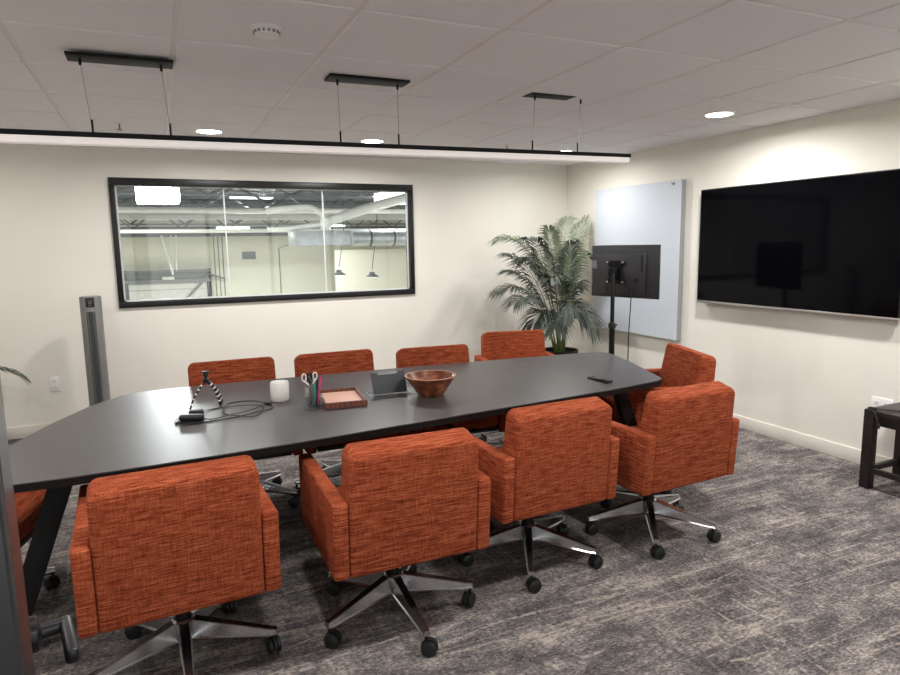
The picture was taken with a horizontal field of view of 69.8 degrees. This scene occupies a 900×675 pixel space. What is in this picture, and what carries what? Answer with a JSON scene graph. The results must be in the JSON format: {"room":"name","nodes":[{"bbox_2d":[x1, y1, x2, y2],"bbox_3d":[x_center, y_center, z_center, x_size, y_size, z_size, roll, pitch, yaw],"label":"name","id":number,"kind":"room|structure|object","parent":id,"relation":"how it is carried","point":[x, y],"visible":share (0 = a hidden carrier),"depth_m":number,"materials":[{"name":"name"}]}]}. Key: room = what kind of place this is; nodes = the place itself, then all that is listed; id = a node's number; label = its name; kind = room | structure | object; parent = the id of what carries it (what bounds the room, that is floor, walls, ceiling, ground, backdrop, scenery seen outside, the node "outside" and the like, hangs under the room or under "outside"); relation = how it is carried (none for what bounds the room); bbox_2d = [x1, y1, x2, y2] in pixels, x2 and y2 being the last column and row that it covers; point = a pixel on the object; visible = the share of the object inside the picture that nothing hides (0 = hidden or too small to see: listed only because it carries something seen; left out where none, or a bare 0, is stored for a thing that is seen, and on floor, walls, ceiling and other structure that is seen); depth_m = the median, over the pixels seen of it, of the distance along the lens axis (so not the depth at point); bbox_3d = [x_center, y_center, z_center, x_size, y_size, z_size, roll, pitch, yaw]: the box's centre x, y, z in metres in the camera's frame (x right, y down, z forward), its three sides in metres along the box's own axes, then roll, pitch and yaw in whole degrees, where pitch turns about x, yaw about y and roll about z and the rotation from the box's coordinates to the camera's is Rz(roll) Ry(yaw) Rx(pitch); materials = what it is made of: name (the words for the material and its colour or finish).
{"room":"office","nodes":[
{"label":"office","id":0,"kind":"room"},
{"bbox_2d":[116,186,404,208],"bbox_3d":[-3.590,-4.894,21.252,29.000,0.180,29.400,-5,9,-24],"label":"ceiling","id":1,"kind":"structure","parent":0,"point":[132,189],"depth_m":22.39,"materials":[{"name":"metal"}]},
{"bbox_2d":[135,187,179,203],"bbox_3d":[-5.377,-2.960,11.803,0.740,0.975,0.740,-5,9,-24],"label":"lamp","id":2,"kind":"object","parent":1,"relation":"hanging from","point":[144,195],"visible":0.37,"depth_m":11.55,"materials":[{"name":"white"}]},
{"bbox_2d":[216,206,249,228],"bbox_3d":[-8.955,-4.995,26.526,1.320,1.035,0.320,-5,9,-24],"label":"lamp","id":3,"kind":"object","parent":1,"relation":"hanging from","point":[217,227],"visible":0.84,"depth_m":26.46,"materials":[{"name":"white"}]},
{"bbox_2d":[216,227,249,228],"bbox_3d":[-8.947,-4.517,26.595,1.300,0.070,0.300,-5,9,-24],"label":"diffuser","id":4,"kind":"object","parent":3,"relation":"attached to","point":[216,227],"depth_m":26.47,"materials":[{"name":"white"}]},
{"bbox_2d":[117,198,369,207],"bbox_3d":[-5.460,-5.002,25.368,29.033,0.720,0.100,-5,9,-24],"label":"trim","id":5,"kind":"structure","parent":1,"relation":"attached to","point":[218,201],"depth_m":24.40,"materials":[{"name":"metal"}]},
{"bbox_2d":[117,187,373,198],"bbox_3d":[-1.706,-3.983,17.252,29.026,0.540,0.100,-5,9,-24],"label":"beam","id":6,"kind":"structure","parent":1,"relation":"attached to","point":[119,192],"depth_m":15.90,"materials":[{"name":"metal"}]},
{"bbox_2d":[133,193,357,213],"bbox_3d":[-4.209,-4.663,22.663,29.031,0.660,0.100,-5,9,-24],"label":"roof truss","id":7,"kind":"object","parent":1,"relation":"attached to","point":[219,197],"depth_m":21.77,"materials":[{"name":"metal"}]},
{"bbox_2d":[230,191,272,198],"bbox_3d":[-6.340,-4.568,20.578,1.320,0.265,0.320,-5,9,-24],"label":"lamp","id":8,"kind":"object","parent":1,"relation":"hanging from","point":[238,191],"visible":0.56,"depth_m":20.49,"materials":[{"name":"white"}]},
{"bbox_2d":[230,197,272,198],"bbox_3d":[-6.338,-4.472,20.591,1.300,0.070,0.300,-5,9,-24],"label":"diffuser","id":9,"kind":"object","parent":8,"relation":"attached to","point":[230,197],"depth_m":20.50,"materials":[{"name":"white"}]},
{"bbox_2d":[120,220,400,229],"bbox_3d":[-7.962,-5.632,30.786,29.040,0.940,0.100,-5,9,-24],"label":"roof truss","id":10,"kind":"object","parent":1,"relation":"attached to","point":[120,220],"depth_m":30.35,"materials":[{"name":"metal"}]},
{"bbox_2d":[118,189,404,207],"bbox_3d":[-2.958,-4.333,19.956,29.028,0.580,0.100,-5,9,-24],"label":"roof truss","id":11,"kind":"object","parent":1,"relation":"attached to","point":[124,202],"depth_m":18.59,"materials":[{"name":"metal"}]},
{"bbox_2d":[118,205,405,224],"bbox_3d":[-6.711,-5.322,28.077,29.037,0.820,0.100,-5,9,-24],"label":"roof truss","id":12,"kind":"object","parent":1,"relation":"attached to","point":[134,221],"depth_m":27.25,"materials":[{"name":"metal"}]},
{"bbox_2d":[266,193,404,231],"bbox_3d":[-1.838,-3.221,15.629,5.132,1.288,0.240,-5,9,-24],"label":"air duct","id":13,"kind":"object","parent":1,"relation":"hanging from","point":[333,219],"visible":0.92,"depth_m":15.13,"materials":[{"name":"white metal"}]},
{"bbox_2d":[288,230,353,246],"bbox_3d":[-3.064,-2.350,15.291,1.400,0.360,0.740,-5,9,-24],"label":"duct","id":14,"kind":"object","parent":13,"relation":"attached to","point":[333,237],"visible":0.97,"depth_m":14.98,"materials":[{"name":"silver metal"}]},
{"bbox_2d":[349,229,405,245],"bbox_3d":[-0.974,-2.525,16.235,3.200,0.424,0.424,-5,9,-24],"label":"duct","id":15,"kind":"object","parent":14,"relation":"attached to","point":[362,237],"visible":0.38,"depth_m":15.73,"materials":[{"name":"silver metal"}]},
{"bbox_2d":[332,191,345,275],"bbox_3d":[-3.200,-3.090,18.348,0.405,2.634,0.390,-5,9,-24],"label":"lamp","id":16,"kind":"object","parent":1,"relation":"hanging from","point":[338,272],"visible":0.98,"depth_m":18.42,"materials":[{"name":"white"}]},
{"bbox_2d":[366,214,378,277],"bbox_3d":[-2.295,-3.119,18.763,0.415,2.724,0.390,-5,9,-24],"label":"lamp","id":17,"kind":"object","parent":1,"relation":"hanging from","point":[371,274],"visible":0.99,"depth_m":18.85,"materials":[{"name":"white"}]},
{"bbox_2d":[373,192,404,204],"bbox_3d":[-1.466,-3.787,16.390,0.820,0.770,0.620,-5,9,-24],"label":"lamp","id":18,"kind":"object","parent":1,"relation":"hanging from","point":[377,195],"visible":0.35,"depth_m":16.11,"materials":[{"name":"white"}]},
{"bbox_2d":[119,220,405,295],"bbox_3d":[-9.828,-2.834,35.413,29.000,8.100,0.200,-5,9,-24],"label":"wall","id":19,"kind":"structure","parent":0,"point":[302,268],"depth_m":34.64,"materials":[{"name":"paint"}]},
{"bbox_2d":[124,268,225,299],"bbox_3d":[-13.970,-0.937,33.225,4.814,5.100,0.650,-5,9,-24],"label":"door","id":20,"kind":"structure","parent":19,"relation":"in","point":[157,284],"depth_m":32.84,"materials":[{"name":"white metal"}]},
{"bbox_2d":[213,236,217,295],"bbox_3d":[-12.337,-2.062,34.189,0.044,6.800,0.044,-5,9,-24],"label":"conduit","id":21,"kind":"object","parent":19,"relation":"attached to","point":[213,236],"visible":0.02,"depth_m":33.92,"materials":[{"name":"grey metal"}]},
{"bbox_2d":[217,236,221,295],"bbox_3d":[-12.146,-2.077,34.276,0.044,6.800,0.044,-5,9,-24],"label":"conduit","id":22,"kind":"object","parent":19,"relation":"attached to","point":[217,236],"visible":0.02,"depth_m":34.01,"materials":[{"name":"grey metal"}]},
{"bbox_2d":[221,236,225,295],"bbox_3d":[-11.955,-2.092,34.362,0.044,6.800,0.044,-5,9,-24],"label":"conduit","id":23,"kind":"object","parent":19,"relation":"attached to","point":[221,236],"visible":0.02,"depth_m":34.09,"materials":[{"name":"grey metal"}]},
{"bbox_2d":[242,252,255,258],"bbox_3d":[-10.786,-4.399,34.599,0.680,0.400,0.060,-5,9,-24],"label":"wall panel","id":24,"kind":"object","parent":19,"relation":"attached to","point":[245,255],"visible":1,"depth_m":34.57,"materials":[{"name":"grey metal"}]},
{"bbox_2d":[278,245,287,292],"bbox_3d":[-8.580,-2.060,35.930,1.622,6.182,0.044,-5,9,-24],"label":"conduit","id":25,"kind":"object","parent":19,"relation":"attached to","point":[285,245],"visible":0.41,"depth_m":35.33,"materials":[{"name":"grey metal"}]},
{"bbox_2d":[0,143,566,427],"bbox_3d":[-1.570,-0.572,6.187,6.590,2.500,0.120,-5,9,-24],"label":"wall","id":26,"kind":"structure","parent":0,"point":[57,246],"depth_m":5.87,"materials":[{"name":"paint"}]},
{"bbox_2d":[6,423,51,439],"bbox_3d":[-1.524,0.624,6.298,6.350,0.100,0.012,-5,9,-24],"label":"baseboard","id":27,"kind":"structure","parent":26,"relation":"attached to","point":[22,431],"depth_m":5.37,"materials":[{"name":"plastic"}]},
{"bbox_2d":[49,376,59,391],"bbox_3d":[-3.329,0.392,5.431,0.072,0.124,0.010,-5,9,-24],"label":"wall outlet","id":28,"kind":"object","parent":26,"relation":"attached to","point":[54,381],"visible":1,"depth_m":5.43,"materials":[{"name":"white plastic"}]},
{"bbox_2d":[108,177,414,307],"bbox_3d":[-1.637,-0.904,6.087,2.738,1.103,0.122,-5,9,-24],"label":"window","id":29,"kind":"structure","parent":26,"relation":"in","point":[113,182],"depth_m":5.95,"materials":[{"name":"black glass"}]},
{"bbox_2d":[334,249,406,290],"bbox_3d":[-3.534,-1.729,34.593,5.200,5.950,0.200,-5,9,-24],"label":"wall","id":30,"kind":"structure","parent":0,"point":[390,265],"depth_m":33.93,"materials":[{"name":"paint"}]},
{"bbox_2d":[0,0,899,165],"bbox_3d":[0.419,-1.133,1.689,6.350,0.030,9.500,-5,9,-24],"label":"ceiling","id":31,"kind":"structure","parent":0,"point":[645,74],"depth_m":3.16,"materials":[{"name":"tile"}]},
{"bbox_2d":[115,121,122,130],"bbox_3d":[-2.246,-1.442,4.380,0.052,0.066,0.052,-5,9,-24],"label":"sprinkler","id":32,"kind":"object","parent":31,"relation":"attached to","point":[116,122],"visible":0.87,"depth_m":4.37,"materials":[{"name":"white metal"}]},
{"bbox_2d":[194,129,223,133],"bbox_3d":[-1.782,-1.524,4.770,0.208,0.008,0.208,-5,9,-24],"label":"recessed light","id":33,"kind":"object","parent":31,"relation":"in","point":[203,131],"visible":1,"depth_m":4.76,"materials":[{"name":"white ceramic"}]},
{"bbox_2d":[197,130,220,133],"bbox_3d":[-1.782,-1.525,4.770,0.176,0.005,0.176,-5,9,-24],"label":"diffuser","id":34,"kind":"object","parent":33,"relation":"attached to","point":[198,131],"depth_m":4.77,"materials":[{"name":"white plastic"}]},
{"bbox_2d":[251,23,281,39],"bbox_3d":[-0.725,-1.205,2.549,0.116,0.036,0.116,-5,9,-24],"label":"smoke detector","id":35,"kind":"object","parent":31,"relation":"attached to","point":[266,31],"visible":1,"depth_m":2.52,"materials":[{"name":"white plastic"}]},
{"bbox_2d":[0,51,630,162],"bbox_3d":[-0.423,-1.157,3.384,3.410,0.380,0.120,-5,9,-24],"label":"linear pendant","id":36,"kind":"object","parent":31,"relation":"hanging from","point":[17,136],"visible":0.94,"depth_m":3.19,"materials":[{"name":"black metal"}]},
{"bbox_2d":[0,134,628,162],"bbox_3d":[-0.419,-0.991,3.409,3.398,0.046,0.055,-5,9,-24],"label":"diffuser","id":37,"kind":"object","parent":36,"relation":"attached to","point":[170,141],"depth_m":3.23,"materials":[{"name":"white plastic"}]},
{"bbox_2d":[360,139,383,142],"bbox_3d":[-0.644,-1.624,5.333,0.208,0.008,0.208,-5,9,-24],"label":"recessed light","id":38,"kind":"object","parent":31,"relation":"in","point":[363,140],"visible":0.94,"depth_m":5.33,"materials":[{"name":"white ceramic"}]},
{"bbox_2d":[362,140,382,142],"bbox_3d":[-0.644,-1.624,5.333,0.176,0.005,0.176,-5,9,-24],"label":"diffuser","id":39,"kind":"object","parent":38,"relation":"attached to","point":[363,141],"depth_m":5.34,"materials":[{"name":"white plastic"}]},
{"bbox_2d":[703,111,735,117],"bbox_3d":[1.849,-1.533,4.430,0.208,0.008,0.208,-5,9,-24],"label":"recessed light","id":40,"kind":"object","parent":31,"relation":"in","point":[717,114],"visible":1,"depth_m":4.42,"materials":[{"name":"white metal"}]},
{"bbox_2d":[705,112,732,116],"bbox_3d":[1.849,-1.534,4.430,0.176,0.005,0.176,-5,9,-24],"label":"diffuser","id":41,"kind":"object","parent":40,"relation":"attached to","point":[712,114],"depth_m":4.42,"materials":[{"name":"white plastic"}]},
{"bbox_2d":[8,428,899,674],"bbox_3d":[0.435,1.300,2.090,6.590,0.100,9.608,-5,9,-24],"label":"floor","id":42,"kind":"structure","parent":0,"point":[802,575],"depth_m":2.80,"materials":[{"name":"grey carpet"}]},
{"bbox_2d":[0,366,30,384],"bbox_3d":[-3.637,0.261,4.587,1.054,1.372,1.084,-5,9,-24],"label":"potted palm","id":43,"kind":"object","parent":42,"relation":"on","point":[21,375],"visible":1,"depth_m":4.96,"materials":[{"name":"plant"}]},
{"bbox_2d":[0,377,79,674],"bbox_3d":[-0.392,0.406,0.631,0.100,2.088,0.946,-7,10,-35],"label":"door","id":44,"kind":"structure","parent":42,"relation":"on","point":[22,635],"depth_m":0.25,"materials":[{"name":"laminate"}]},
{"bbox_2d":[14,489,67,589],"bbox_3d":[-2.093,0.776,2.720,0.684,0.836,0.694,-2,8,-11],"label":"chair","id":45,"kind":"object","parent":42,"relation":"on","point":[28,504],"visible":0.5,"depth_m":2.75,"materials":[{"name":"orange fabric"}]},
{"bbox_2d":[79,296,110,405],"bbox_3d":[-2.895,0.248,5.285,0.290,1.175,0.290,-5,9,-24],"label":"tower fan","id":46,"kind":"object","parent":42,"relation":"on","point":[91,312],"visible":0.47,"depth_m":5.21,"materials":[{"name":"grey plastic"}]},
{"bbox_2d":[86,312,102,403],"bbox_3d":[-2.873,0.265,5.240,0.066,0.955,0.045,-5,9,-24],"label":"grille","id":47,"kind":"object","parent":46,"relation":"attached to","point":[94,344],"depth_m":5.21,"materials":[{"name":"grey metal"}]},
{"bbox_2d":[69,455,281,674],"bbox_3d":[-1.009,0.810,2.364,0.688,0.836,0.682,-5,9,-27],"label":"chair","id":48,"kind":"object","parent":42,"relation":"on","point":[160,550],"visible":1,"depth_m":2.10,"materials":[{"name":"orange fabric"}]},
{"bbox_2d":[188,357,302,507],"bbox_3d":[-1.262,0.593,3.820,0.662,0.858,0.691,-4,9,-23],"label":"chair","id":49,"kind":"object","parent":42,"relation":"on","point":[259,368],"visible":0.28,"depth_m":3.96,"materials":[{"name":"orange fabric"}]},
{"bbox_2d":[9,352,661,615],"bbox_3d":[-0.303,0.610,3.606,3.639,0.856,1.432,-5,9,-24],"label":"conference table","id":50,"kind":"object","parent":42,"relation":"on","point":[133,432],"visible":0.84,"depth_m":3.07,"materials":[{"name":"grey laminate"}]},
{"bbox_2d":[189,371,222,409],"bbox_3d":[-1.234,0.261,3.291,0.062,0.186,0.195,5,10,34],"label":"tripod","id":51,"kind":"object","parent":50,"relation":"on","point":[205,373],"visible":1,"depth_m":3.27,"materials":[{"name":"black plastic"}]},
{"bbox_2d":[174,400,272,425],"bbox_3d":[-1.074,0.356,3.144,0.306,0.036,0.501,2,9,22],"label":"cable","id":52,"kind":"object","parent":50,"relation":"on","point":[195,416],"visible":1,"depth_m":3.05,"materials":[{"name":"black plastic"}]},
{"bbox_2d":[270,380,288,401],"bbox_3d":[-0.900,0.282,3.409,0.098,0.100,0.098,-5,9,-24],"label":"cup","id":53,"kind":"object","parent":50,"relation":"on","point":[279,389],"visible":1,"depth_m":3.37,"materials":[{"name":"white ceramic"}]},
{"bbox_2d":[319,387,367,408],"bbox_3d":[-0.571,0.315,3.389,0.216,0.030,0.330,-4,9,-17],"label":"desk tray","id":54,"kind":"object","parent":50,"relation":"on","point":[335,398],"visible":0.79,"depth_m":3.37,"materials":[{"name":"brown wood"}]},
{"bbox_2d":[405,370,455,397],"bbox_3d":[-0.103,0.256,3.470,0.277,0.110,0.277,-5,9,-24],"label":"wooden bowl","id":55,"kind":"object","parent":50,"relation":"on","point":[426,383],"visible":1,"depth_m":3.41,"materials":[{"name":"brown wood"}]},
{"bbox_2d":[587,376,611,382],"bbox_3d":[0.876,0.241,3.772,0.042,0.022,0.170,-5,9,-29],"label":"remote control","id":56,"kind":"object","parent":50,"relation":"on","point":[601,379],"visible":1,"depth_m":3.74,"materials":[{"name":"black plastic"}]},
{"bbox_3d":[-0.695,0.303,3.243,0.100,0.100,0.125,-6,10,-31],"label":"organizer","id":57,"kind":"object","parent":50,"relation":"on","visible":0},
{"bbox_2d":[301,373,311,404],"bbox_3d":[-0.721,0.262,3.251,0.055,0.168,0.007,-6,10,-31],"label":"scissors","id":58,"kind":"object","parent":57,"relation":"in","point":[306,376],"visible":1,"depth_m":3.25,"materials":[{"name":"metal"}]},
{"bbox_2d":[308,372,317,404],"bbox_3d":[-0.696,0.258,3.275,0.055,0.168,0.007,-6,10,-31],"label":"scissors","id":59,"kind":"object","parent":57,"relation":"in","point":[312,383],"visible":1,"depth_m":3.27,"materials":[{"name":"metal"}]},
{"bbox_2d":[313,380,315,404],"bbox_3d":[-0.690,0.273,3.281,0.009,0.141,0.017,-8,11,-42],"label":"pen","id":60,"kind":"object","parent":57,"relation":"in","point":[313,380],"visible":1,"depth_m":3.28,"materials":[{"name":"teal plastic"}]},
{"bbox_2d":[315,380,317,404],"bbox_3d":[-0.675,0.280,3.264,0.017,0.131,0.009,0,8,5],"label":"pen","id":61,"kind":"object","parent":57,"relation":"in","point":[316,380],"visible":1,"depth_m":3.26,"materials":[{"name":"black plastic"}]},
{"bbox_2d":[317,377,320,403],"bbox_3d":[-0.664,0.270,3.275,0.027,0.147,0.009,1,8,13],"label":"pen","id":62,"kind":"object","parent":57,"relation":"in","point":[320,377],"visible":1,"depth_m":3.27,"materials":[{"name":"pink plastic"}]},
{"bbox_2d":[291,349,409,496],"bbox_3d":[-0.683,0.547,4.078,0.679,0.858,0.676,-4,9,-23],"label":"chair","id":63,"kind":"object","parent":42,"relation":"on","point":[323,363],"visible":0.17,"depth_m":4.18,"materials":[{"name":"orange fabric"}]},
{"bbox_2d":[299,428,490,657],"bbox_3d":[-0.232,0.753,2.670,0.671,0.836,0.699,-5,9,-24],"label":"chair","id":64,"kind":"object","parent":42,"relation":"on","point":[400,503],"visible":1,"depth_m":2.41,"materials":[{"name":"orange fabric"}]},
{"bbox_2d":[396,344,506,434],"bbox_3d":[-0.010,0.509,4.316,0.658,0.844,0.684,-4,9,-19],"label":"chair","id":65,"kind":"object","parent":42,"relation":"on","point":[459,353],"visible":0.1,"depth_m":4.42,"materials":[{"name":"orange fabric"}]},
{"bbox_2d":[474,329,553,441],"bbox_3d":[0.552,0.397,5.008,0.665,0.851,0.694,-3,8,-13],"label":"chair","id":66,"kind":"object","parent":42,"relation":"on","point":[498,345],"visible":0.13,"depth_m":5.14,"materials":[{"name":"orange fabric"}]},
{"bbox_2d":[440,396,619,592],"bbox_3d":[0.360,0.673,3.163,0.662,0.836,0.686,-5,9,-26],"label":"chair","id":67,"kind":"object","parent":42,"relation":"on","point":[562,455],"visible":0.89,"depth_m":2.86,"materials":[{"name":"orange fabric"}]},
{"bbox_2d":[487,215,608,354],"bbox_3d":[1.008,-0.329,6.541,1.310,1.836,1.154,-3,9,-16],"label":"potted palm","id":68,"kind":"object","parent":42,"relation":"on","point":[565,285],"visible":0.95,"depth_m":6.44,"materials":[{"name":"plant"}]},
{"bbox_2d":[545,347,577,354],"bbox_3d":[1.161,0.339,6.821,0.380,0.430,0.380,-5,9,-24],"label":"pot","id":69,"kind":"object","parent":68,"relation":"on","point":[569,350],"depth_m":6.75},
{"bbox_2d":[606,260,624,353],"bbox_3d":[1.290,0.090,5.148,0.433,1.396,0.314,-5,9,-24],"label":"stand","id":70,"kind":"object","parent":42,"relation":"on","point":[614,272],"visible":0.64,"depth_m":5.09,"materials":[{"name":"black metal"}]},
{"bbox_2d":[592,245,660,360],"bbox_3d":[1.381,0.023,5.175,0.088,1.517,0.624,-8,11,-40],"label":"television","id":71,"kind":"object","parent":70,"relation":"attached to","point":[640,272],"visible":0.79,"depth_m":5.04,"materials":[{"name":"black plastic"}]},
{"bbox_2d":[599,343,715,494],"bbox_3d":[1.294,0.501,4.186,0.664,0.856,0.683,-2,8,-5],"label":"chair","id":72,"kind":"object","parent":42,"relation":"on","point":[681,365],"visible":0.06,"depth_m":4.03,"materials":[{"name":"orange fabric"}]},
{"bbox_2d":[585,381,739,559],"bbox_3d":[1.053,0.621,3.451,0.666,0.836,0.688,-5,9,-27],"label":"chair","id":73,"kind":"object","parent":42,"relation":"on","point":[686,435],"visible":0.91,"depth_m":3.14,"materials":[{"name":"orange fabric"}]},
{"bbox_2d":[858,402,899,488],"bbox_3d":[2.980,0.744,3.566,0.390,0.500,1.170,-5,9,-24],"label":"console table","id":74,"kind":"object","parent":42,"relation":"on","point":[869,468],"visible":0.98,"depth_m":3.98,"materials":[{"name":"brown wood"}]},
{"bbox_2d":[868,406,899,428],"bbox_3d":[2.672,0.495,3.875,0.280,0.114,0.095,5,10,34],"label":"cable","id":75,"kind":"object","parent":74,"relation":"hanging from","point":[870,407],"visible":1,"depth_m":3.90,"materials":[{"name":"rubber"}]},
{"bbox_2d":[565,99,899,458],"bbox_3d":[3.377,-0.218,3.185,0.120,2.500,9.500,-5,9,-24],"label":"wall","id":76,"kind":"structure","parent":0,"point":[812,374],"depth_m":4.95,"materials":[{"name":"paint"}]},
{"bbox_2d":[593,179,685,340],"bbox_3d":[1.807,-0.757,6.317,0.078,1.433,1.218,-5,9,-24],"label":"whiteboard","id":77,"kind":"object","parent":76,"relation":"attached to","point":[650,213],"visible":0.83,"depth_m":6.09,"materials":[{"name":"white glass"}]},
{"bbox_2d":[697,169,899,321],"bbox_3d":[2.512,-0.677,4.779,0.074,0.950,1.676,-5,9,-24],"label":"television","id":78,"kind":"object","parent":76,"relation":"attached to","point":[828,245],"visible":1,"depth_m":4.61,"materials":[{"name":"black plastic"}]},
{"bbox_2d":[733,414,891,472],"bbox_3d":[2.618,0.763,4.877,0.012,0.100,6.038,-5,9,-24],"label":"baseboard","id":79,"kind":"structure","parent":76,"relation":"attached to","point":[837,450],"depth_m":4.80,"materials":[{"name":"paint"}]},
{"bbox_2d":[871,396,892,406],"bbox_3d":[2.865,0.459,4.280,0.010,0.116,0.140,-5,9,-24],"label":"wall outlet","id":80,"kind":"object","parent":76,"relation":"attached to","point":[875,401],"visible":0.46,"depth_m":4.29,"materials":[{"name":"white plastic"}]},
{"bbox_3d":[-16.898,0.070,16.042,0.200,8.100,29.900,-5,9,-24],"label":"wall","id":81,"kind":"structure","parent":0,"visible":0},
{"bbox_2d":[207,232,270,232],"bbox_3d":[-7.326,-4.844,29.523,29.000,0.060,0.060,-5,9,-24],"label":"pipe","id":82,"kind":"object","parent":81,"relation":"attached to","point":[207,232],"visible":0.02,"depth_m":28.61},
{"bbox_2d":[118,206,404,213],"bbox_3d":[-2.073,-3.560,18.139,29.000,0.190,0.150,-5,9,-24],"label":"beam","id":83,"kind":"structure","parent":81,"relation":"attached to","point":[121,209],"depth_m":16.37,"materials":[{"name":"white metal"}]},
{"bbox_2d":[119,213,405,219],"bbox_3d":[-3.628,-4.018,21.493,29.000,0.180,0.250,-5,9,-24],"label":"trim","id":84,"kind":"structure","parent":81,"relation":"attached to","point":[122,216],"depth_m":20.01,"materials":[{"name":"white metal"}]},
{"bbox_2d":[120,226,405,236],"bbox_3d":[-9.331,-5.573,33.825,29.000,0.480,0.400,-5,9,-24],"label":"trim","id":85,"kind":"structure","parent":81,"relation":"attached to","point":[271,233],"depth_m":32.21,"materials":[{"name":"metal"}]},
{"label":"outside","id":86,"kind":"structure","parent":0,"visible":0},
{"bbox_2d":[160,235,173,274],"bbox_3d":[-13.701,-3.989,31.239,0.100,1.923,0.544,6,10,38],"label":"pipe","id":87,"kind":"object","parent":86,"point":[161,236],"visible":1,"depth_m":31.20,"materials":[{"name":"white metal"}]},
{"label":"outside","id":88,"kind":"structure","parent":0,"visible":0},
{"bbox_2d":[170,235,173,269],"bbox_3d":[-13.598,-4.136,31.544,0.070,1.700,0.070,-5,9,-24],"label":"pipe","id":89,"kind":"object","parent":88,"point":[170,235],"visible":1,"depth_m":31.52,"materials":[{"name":"white metal"}]},
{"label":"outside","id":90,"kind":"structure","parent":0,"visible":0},
{"bbox_2d":[175,235,176,269],"bbox_3d":[-13.347,-4.125,31.440,0.203,1.705,0.068,3,9,23],"label":"pipe","id":91,"kind":"object","parent":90,"point":[175,235],"visible":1,"depth_m":31.38,"materials":[{"name":"white metal"}]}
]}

